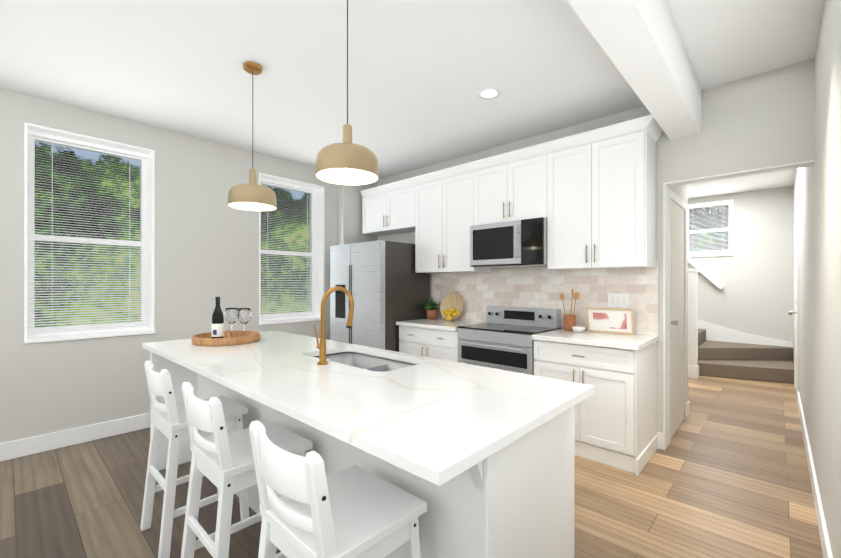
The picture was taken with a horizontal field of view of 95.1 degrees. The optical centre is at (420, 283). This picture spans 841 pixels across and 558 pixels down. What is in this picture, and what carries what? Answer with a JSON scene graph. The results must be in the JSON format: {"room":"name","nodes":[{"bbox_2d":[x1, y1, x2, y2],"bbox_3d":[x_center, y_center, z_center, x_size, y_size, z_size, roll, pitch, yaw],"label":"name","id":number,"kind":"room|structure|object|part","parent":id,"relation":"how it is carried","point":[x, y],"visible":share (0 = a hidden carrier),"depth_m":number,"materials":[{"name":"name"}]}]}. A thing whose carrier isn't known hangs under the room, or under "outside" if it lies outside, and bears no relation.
{"room":"kitchen","nodes":[
{"label":"kitchen","id":0,"kind":"room"},
{"bbox_2d":[0,88,337,442],"bbox_3d":[-2.880,-0.070,3.382,0.280,2.800,6.370,0,0,43],"label":"wall","id":1,"kind":"structure","parent":0,"point":[206,244],"depth_m":3.55,"materials":[{"name":"white paint"}]},
{"bbox_2d":[0,413,149,461],"bbox_3d":[-2.943,1.262,3.093,0.020,0.135,5.460,0,0,43],"label":"baseboard","id":2,"kind":"structure","parent":1,"relation":"attached to","point":[9,450],"depth_m":3.16,"materials":[{"name":"white wood"}]},
{"bbox_2d":[24,122,154,342],"bbox_3d":[-2.870,-0.395,3.374,0.305,1.710,0.850,0,0,43],"label":"window","id":3,"kind":"structure","parent":1,"relation":"in","point":[149,209],"depth_m":3.39,"materials":[{"name":"white plastic"}]},
{"bbox_3d":[-2.932,-0.401,3.432,0.004,1.572,0.724,0,0,43],"label":"glass","id":4,"kind":"part","parent":3,"relation":"part of","materials":[{"name":"white"}]},
{"bbox_2d":[28,130,148,336],"bbox_3d":[-2.876,-0.402,3.379,0.040,1.656,0.806,0,0,43],"label":"window blind","id":5,"kind":"object","parent":3,"relation":"attached to","point":[80,143],"visible":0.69,"depth_m":3.34,"materials":[{"name":"white plastic"}]},
{"bbox_2d":[259,173,323,324],"bbox_3d":[-1.619,-0.394,4.723,0.305,1.710,0.850,0,0,43],"label":"window","id":6,"kind":"structure","parent":1,"relation":"in","point":[317,197],"depth_m":4.83,"materials":[{"name":"white plastic"}]},
{"bbox_3d":[-1.681,-0.400,4.780,0.004,1.572,0.724,0,0,43],"label":"glass","id":7,"kind":"part","parent":6,"relation":"part of","materials":[{"name":"white"}]},
{"bbox_2d":[261,178,317,319],"bbox_3d":[-1.624,-0.401,4.728,0.040,1.656,0.806,0,0,43],"label":"window blind","id":8,"kind":"object","parent":6,"relation":"attached to","point":[307,189],"visible":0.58,"depth_m":4.74,"materials":[{"name":"white plastic"}]},
{"bbox_2d":[338,181,377,244],"bbox_3d":[-0.849,-0.069,5.277,0.120,2.800,0.590,0,0,43],"label":"wall","id":9,"kind":"structure","parent":0,"point":[350,197],"depth_m":5.12,"materials":[{"name":"white paint"}]},
{"bbox_2d":[360,176,415,235],"bbox_3d":[-0.312,-0.954,4.943,0.980,0.570,0.320,0,0,43],"label":"upper cabinet","id":10,"kind":"object","parent":9,"relation":"attached to","point":[387,209],"depth_m":4.81,"materials":[{"name":"white wood"}]},
{"bbox_3d":[0.569,-1.195,4.102,3.417,0.090,0.355,0,0,43],"label":"cabinet crown","id":11,"kind":"part","parent":10,"relation":"part of","materials":[{"name":"white wood"}]},
{"bbox_2d":[0,376,822,557],"bbox_3d":[0.309,1.380,3.459,4.850,0.100,10.820,0,0,43],"label":"floor","id":12,"kind":"structure","parent":0,"point":[725,474],"depth_m":2.39,"materials":[{"name":"brown wood"}]},
{"bbox_2d":[140,360,248,557],"bbox_3d":[-1.234,0.874,2.112,0.390,0.912,0.428,0,0,43],"label":"stool","id":13,"kind":"object","parent":12,"relation":"on","point":[169,421],"visible":0.79,"depth_m":1.96,"materials":[{"name":"white wood"}]},
{"bbox_2d":[181,382,312,557],"bbox_3d":[-0.746,0.873,1.653,0.390,0.912,0.428,0,0,43],"label":"stool","id":14,"kind":"object","parent":12,"relation":"on","point":[222,460],"visible":0.75,"depth_m":1.51,"materials":[{"name":"white wood"}]},
{"bbox_2d":[249,420,426,557],"bbox_3d":[-0.255,0.873,1.190,0.390,0.912,0.428,0,0,43],"label":"stool","id":15,"kind":"object","parent":12,"relation":"on","point":[353,511],"visible":1,"depth_m":1.10,"materials":[{"name":"white wood"}]},
{"bbox_2d":[149,350,578,557],"bbox_3d":[-0.632,0.895,2.177,2.635,0.870,0.940,0,0,43],"label":"kitchen island","id":16,"kind":"object","parent":12,"relation":"on","point":[519,503],"depth_m":1.39,"materials":[{"name":"white"}]},
{"bbox_2d":[142,331,593,489],"bbox_3d":[-0.626,0.436,2.151,2.740,0.032,0.990,0,0,43],"label":"island countertop","id":17,"kind":"structure","parent":16,"relation":"on","point":[435,420],"depth_m":1.44,"materials":[{"name":"white stone"}]},
{"bbox_2d":[192,331,260,345],"bbox_3d":[-1.403,0.393,2.797,0.444,0.052,0.444,0,0,43],"label":"tray","id":18,"kind":"object","parent":17,"relation":"on","point":[207,339],"visible":0.92,"depth_m":2.65,"materials":[{"name":"brown wood"}]},
{"bbox_2d":[212,297,223,337],"bbox_3d":[-1.436,0.249,2.725,0.078,0.315,0.078,0,0,43],"label":"bottle","id":19,"kind":"object","parent":18,"relation":"on","point":[217,323],"visible":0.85,"depth_m":2.70,"materials":[{"name":"black glass"}]},
{"bbox_2d":[314,286,353,364],"bbox_3d":[-0.467,0.217,2.088,0.097,0.406,0.229,0,0,43],"label":"faucet","id":20,"kind":"object","parent":17,"relation":"on","point":[321,344],"depth_m":2.01,"materials":[{"name":"gold metal"}]},
{"bbox_2d":[316,352,415,371],"bbox_3d":[-0.334,0.560,2.200,0.780,0.199,0.410,0,0,43],"label":"sink","id":21,"kind":"object","parent":17,"relation":"in","point":[364,360],"depth_m":2.44,"materials":[{"name":"silver metal"}]},
{"bbox_2d":[330,240,428,351],"bbox_3d":[-0.506,0.431,4.743,0.940,1.800,0.806,0,0,43],"label":"refrigerator","id":22,"kind":"object","parent":12,"relation":"on","point":[384,284],"visible":0.58,"depth_m":4.37,"materials":[{"name":"grey metal"}]},
{"bbox_2d":[399,327,458,361],"bbox_3d":[0.263,0.895,4.236,0.826,0.870,0.597,0,0,43],"label":"base cabinet","id":23,"kind":"object","parent":12,"relation":"on","point":[443,345],"depth_m":3.99,"materials":[{"name":"white wood"}]},
{"bbox_2d":[396,319,479,330],"bbox_3d":[0.242,0.440,4.224,0.835,0.040,0.619,0,0,43],"label":"countertop","id":24,"kind":"structure","parent":23,"relation":"on","point":[436,324],"depth_m":4.08,"materials":[{"name":"white stone"}]},
{"bbox_2d":[424,298,439,319],"bbox_3d":[0.133,0.295,4.565,0.211,0.249,0.206,0,0,43],"label":"plant pot","id":25,"kind":"object","parent":24,"relation":"on","point":[432,311],"visible":1,"depth_m":4.52,"materials":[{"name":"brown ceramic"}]},
{"bbox_3d":[0.133,0.362,4.564,0.128,0.115,0.128,0,0,43],"label":"pot","id":26,"kind":"part","parent":25,"relation":"part of","materials":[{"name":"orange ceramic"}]},
{"bbox_2d":[440,292,462,320],"bbox_3d":[0.339,0.260,4.411,0.330,0.318,0.208,0,0,43],"label":"cutting board","id":27,"kind":"object","parent":24,"relation":"on","point":[451,306],"visible":1,"depth_m":4.46,"materials":[{"name":"brown wood"}]},
{"bbox_2d":[458,306,560,374],"bbox_3d":[0.825,0.785,3.655,0.772,1.090,0.652,0,0,43],"label":"range","id":28,"kind":"object","parent":12,"relation":"on","point":[501,338],"visible":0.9,"depth_m":3.55,"materials":[{"name":"silver metal"}]},
{"bbox_2d":[532,339,657,475],"bbox_3d":[1.425,0.895,3.158,0.768,0.870,0.597,0,0,43],"label":"base cabinet","id":29,"kind":"object","parent":12,"relation":"on","point":[615,426],"depth_m":2.85,"materials":[{"name":"white wood"}]},
{"bbox_2d":[532,327,658,350],"bbox_3d":[1.416,0.440,3.134,0.784,0.040,0.619,0,0,43],"label":"countertop","id":30,"kind":"structure","parent":29,"relation":"on","point":[622,342],"depth_m":2.98,"materials":[{"name":"white stone"}]},
{"bbox_2d":[560,288,579,330],"bbox_3d":[1.347,0.229,3.460,0.158,0.380,0.106,0,0,43],"label":"utensil holder","id":31,"kind":"object","parent":30,"relation":"on","point":[569,321],"visible":0.88,"depth_m":3.43,"materials":[{"name":"brown wood"}]},
{"bbox_2d":[572,326,584,331],"bbox_3d":[1.375,0.397,3.344,0.110,0.045,0.110,0,0,43],"label":"bowl","id":32,"kind":"object","parent":30,"relation":"on","point":[578,328],"visible":1,"depth_m":3.31,"materials":[{"name":"white ceramic"}]},
{"bbox_2d":[586,307,633,334],"bbox_3d":[1.600,0.312,3.253,0.360,0.212,0.068,0,0,39],"label":"picture frame","id":33,"kind":"object","parent":30,"relation":"on","point":[612,320],"visible":1,"depth_m":3.24,"materials":[{"name":"white paper"}]},
{"bbox_2d":[688,256,793,383],"bbox_3d":[4.271,-0.059,5.999,2.247,2.780,1.462,0,0,43],"label":"staircase","id":34,"kind":"structure","parent":12,"relation":"on","point":[714,350],"depth_m":5.72,"materials":[{"name":"carpet"}]},
{"bbox_3d":[4.434,-0.677,6.779,1.426,1.542,0.098,0,0,43],"label":"handrail","id":35,"kind":"part","parent":34,"relation":"part of","materials":[{"name":"white"}]},
{"bbox_2d":[0,0,823,198],"bbox_3d":[0.309,-1.530,3.460,4.850,0.120,10.820,0,0,43],"label":"ceiling","id":36,"kind":"structure","parent":0,"point":[422,74],"depth_m":2.58,"materials":[{"name":"white paint"}]},
{"bbox_2d":[228,62,276,210],"bbox_3d":[-1.134,-0.995,2.603,0.304,0.949,0.304,0,0,43],"label":"pendant light","id":37,"kind":"object","parent":36,"relation":"hanging from","point":[252,195],"visible":1,"depth_m":2.55,"materials":[{"name":"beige metal"}]},
{"bbox_2d":[315,0,378,184],"bbox_3d":[-0.357,-0.995,1.882,0.304,0.949,0.304,0,0,43],"label":"pendant light","id":38,"kind":"object","parent":36,"relation":"hanging from","point":[347,161],"visible":1,"depth_m":1.80,"materials":[{"name":"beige metal"}]},
{"bbox_2d":[478,88,499,98],"bbox_3d":[0.529,-1.467,2.970,0.170,0.006,0.170,0,0,43],"label":"recessed light","id":39,"kind":"object","parent":36,"relation":"in","point":[489,93],"visible":1,"depth_m":2.96,"materials":[{"name":"white"}]},
{"bbox_2d":[567,0,700,139],"bbox_3d":[-0.001,-1.306,0.767,0.200,0.330,6.050,0,0,43],"label":"ceiling beam","id":40,"kind":"structure","parent":36,"relation":"attached to","point":[640,42],"depth_m":2.00,"materials":[{"name":"white paint"}]},
{"bbox_2d":[412,160,495,274],"bbox_3d":[0.372,-0.685,4.309,0.886,1.110,0.320,0,0,43],"label":"upper cabinet","id":41,"kind":"object","parent":0,"relation":"attached to","point":[448,199],"depth_m":4.17,"materials":[{"name":"white wood"}]},
{"bbox_2d":[480,143,547,224],"bbox_3d":[0.941,-0.912,3.780,0.780,0.655,0.320,0,0,43],"label":"upper cabinet","id":42,"kind":"object","parent":0,"relation":"attached to","point":[513,184],"depth_m":3.62,"materials":[{"name":"white wood"}]},
{"bbox_2d":[470,217,546,267],"bbox_3d":[0.896,-0.375,3.732,0.772,0.410,0.445,0,0,43],"label":"microwave","id":43,"kind":"object","parent":42,"relation":"attached to","point":[518,243],"visible":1,"depth_m":3.57,"materials":[{"name":"silver metal"}]},
{"bbox_3d":[0.870,-0.385,3.495,0.018,0.322,0.062,0,0,43],"label":"handle","id":44,"kind":"part","parent":43,"relation":"part of","materials":[{"name":"silver metal"}]},
{"bbox_2d":[432,260,658,340],"bbox_3d":[1.035,0.135,3.920,2.412,0.650,0.012,0,0,43],"label":"backsplash","id":45,"kind":"structure","parent":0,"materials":[{"name":"tile"}]},
{"bbox_2d":[608,294,628,307],"bbox_3d":[1.693,0.142,3.294,0.165,0.115,0.008,0,0,43],"label":"switch plate","id":46,"kind":"object","parent":45,"relation":"attached to","point":[618,300],"visible":1,"depth_m":3.29,"materials":[{"name":"white plastic"}]},
{"bbox_2d":[378,58,814,432],"bbox_3d":[0.980,-0.070,4.065,4.450,2.800,0.120,0,0,43],"label":"wall","id":47,"kind":"structure","parent":0,"point":[764,119],"depth_m":2.81,"materials":[{"name":"white paint"}]},
{"bbox_2d":[663,160,813,432],"bbox_3d":[2.299,0.260,2.841,0.848,2.140,0.124,0,0,43],"label":"door frame","id":48,"kind":"structure","parent":47,"relation":"attached to","point":[666,185],"depth_m":3.08,"materials":[{"name":"white"}]},
{"bbox_2d":[540,116,659,270],"bbox_3d":[1.489,-0.685,3.272,0.829,1.110,0.320,0,0,43],"label":"upper cabinet","id":49,"kind":"object","parent":0,"relation":"attached to","point":[590,196],"depth_m":3.09,"materials":[{"name":"white wood"}]},
{"bbox_3d":[1.795,-0.640,3.002,0.012,1.020,0.300,0,0,43],"label":"cabinet panel","id":50,"kind":"part","parent":49,"relation":"part of","materials":[{"name":"white wood"}]},
{"bbox_2d":[668,184,687,400],"bbox_3d":[2.291,-0.070,3.545,0.120,2.800,0.900,0,0,43],"label":"wall","id":51,"kind":"structure","parent":0,"point":[681,190],"depth_m":3.92,"materials":[{"name":"white paint"}]},
{"bbox_2d":[668,188,686,444],"bbox_3d":[2.343,0.270,3.468,0.059,2.120,0.860,0,0,43],"label":"door","id":52,"kind":"structure","parent":51,"relation":"attached to","point":[677,305],"depth_m":3.47,"materials":[{"name":"white wood"}]},
{"bbox_2d":[688,199,691,268],"bbox_3d":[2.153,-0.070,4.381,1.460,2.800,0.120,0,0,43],"label":"wall","id":53,"kind":"structure","parent":0,"point":[689,200],"depth_m":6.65,"materials":[{"name":"white paint"}]},
{"bbox_2d":[684,401,689,414],"bbox_3d":[2.206,1.263,4.427,1.476,0.135,0.020,0,0,43],"label":"baseboard","id":54,"kind":"structure","parent":53,"relation":"attached to","point":[688,402],"depth_m":3.87,"materials":[{"name":"white wood"}]},
{"bbox_2d":[692,186,793,361],"bbox_3d":[4.791,-0.069,6.600,2.310,2.800,0.120,0,0,43],"label":"wall","id":55,"kind":"structure","parent":0,"point":[754,275],"depth_m":6.06,"materials":[{"name":"white paint"}]},
{"bbox_2d":[688,200,733,256],"bbox_3d":[4.863,-0.914,6.502,0.670,0.910,0.165,0,0,43],"label":"window","id":56,"kind":"structure","parent":55,"relation":"in","point":[710,228],"depth_m":6.46,"materials":[{"name":"white"}]},
{"bbox_2d":[794,0,840,557],"bbox_3d":[2.043,-0.071,1.851,0.120,2.800,10.820,0,0,43],"label":"wall","id":57,"kind":"structure","parent":0,"point":[817,196],"depth_m":1.98,"materials":[{"name":"white paint"}]},
{"bbox_2d":[788,213,798,392],"bbox_3d":[4.497,0.271,4.648,0.084,2.120,0.960,0,0,43],"label":"door","id":58,"kind":"structure","parent":57,"relation":"attached to","point":[796,304],"depth_m":4.56,"materials":[{"name":"white wood"}]},
{"bbox_2d":[797,391,832,557],"bbox_3d":[1.321,1.262,1.176,0.020,0.135,8.450,0,0,43],"label":"baseboard","id":59,"kind":"structure","parent":57,"relation":"attached to","point":[823,532],"depth_m":2.26,"materials":[{"name":"white wood"}]}
]}

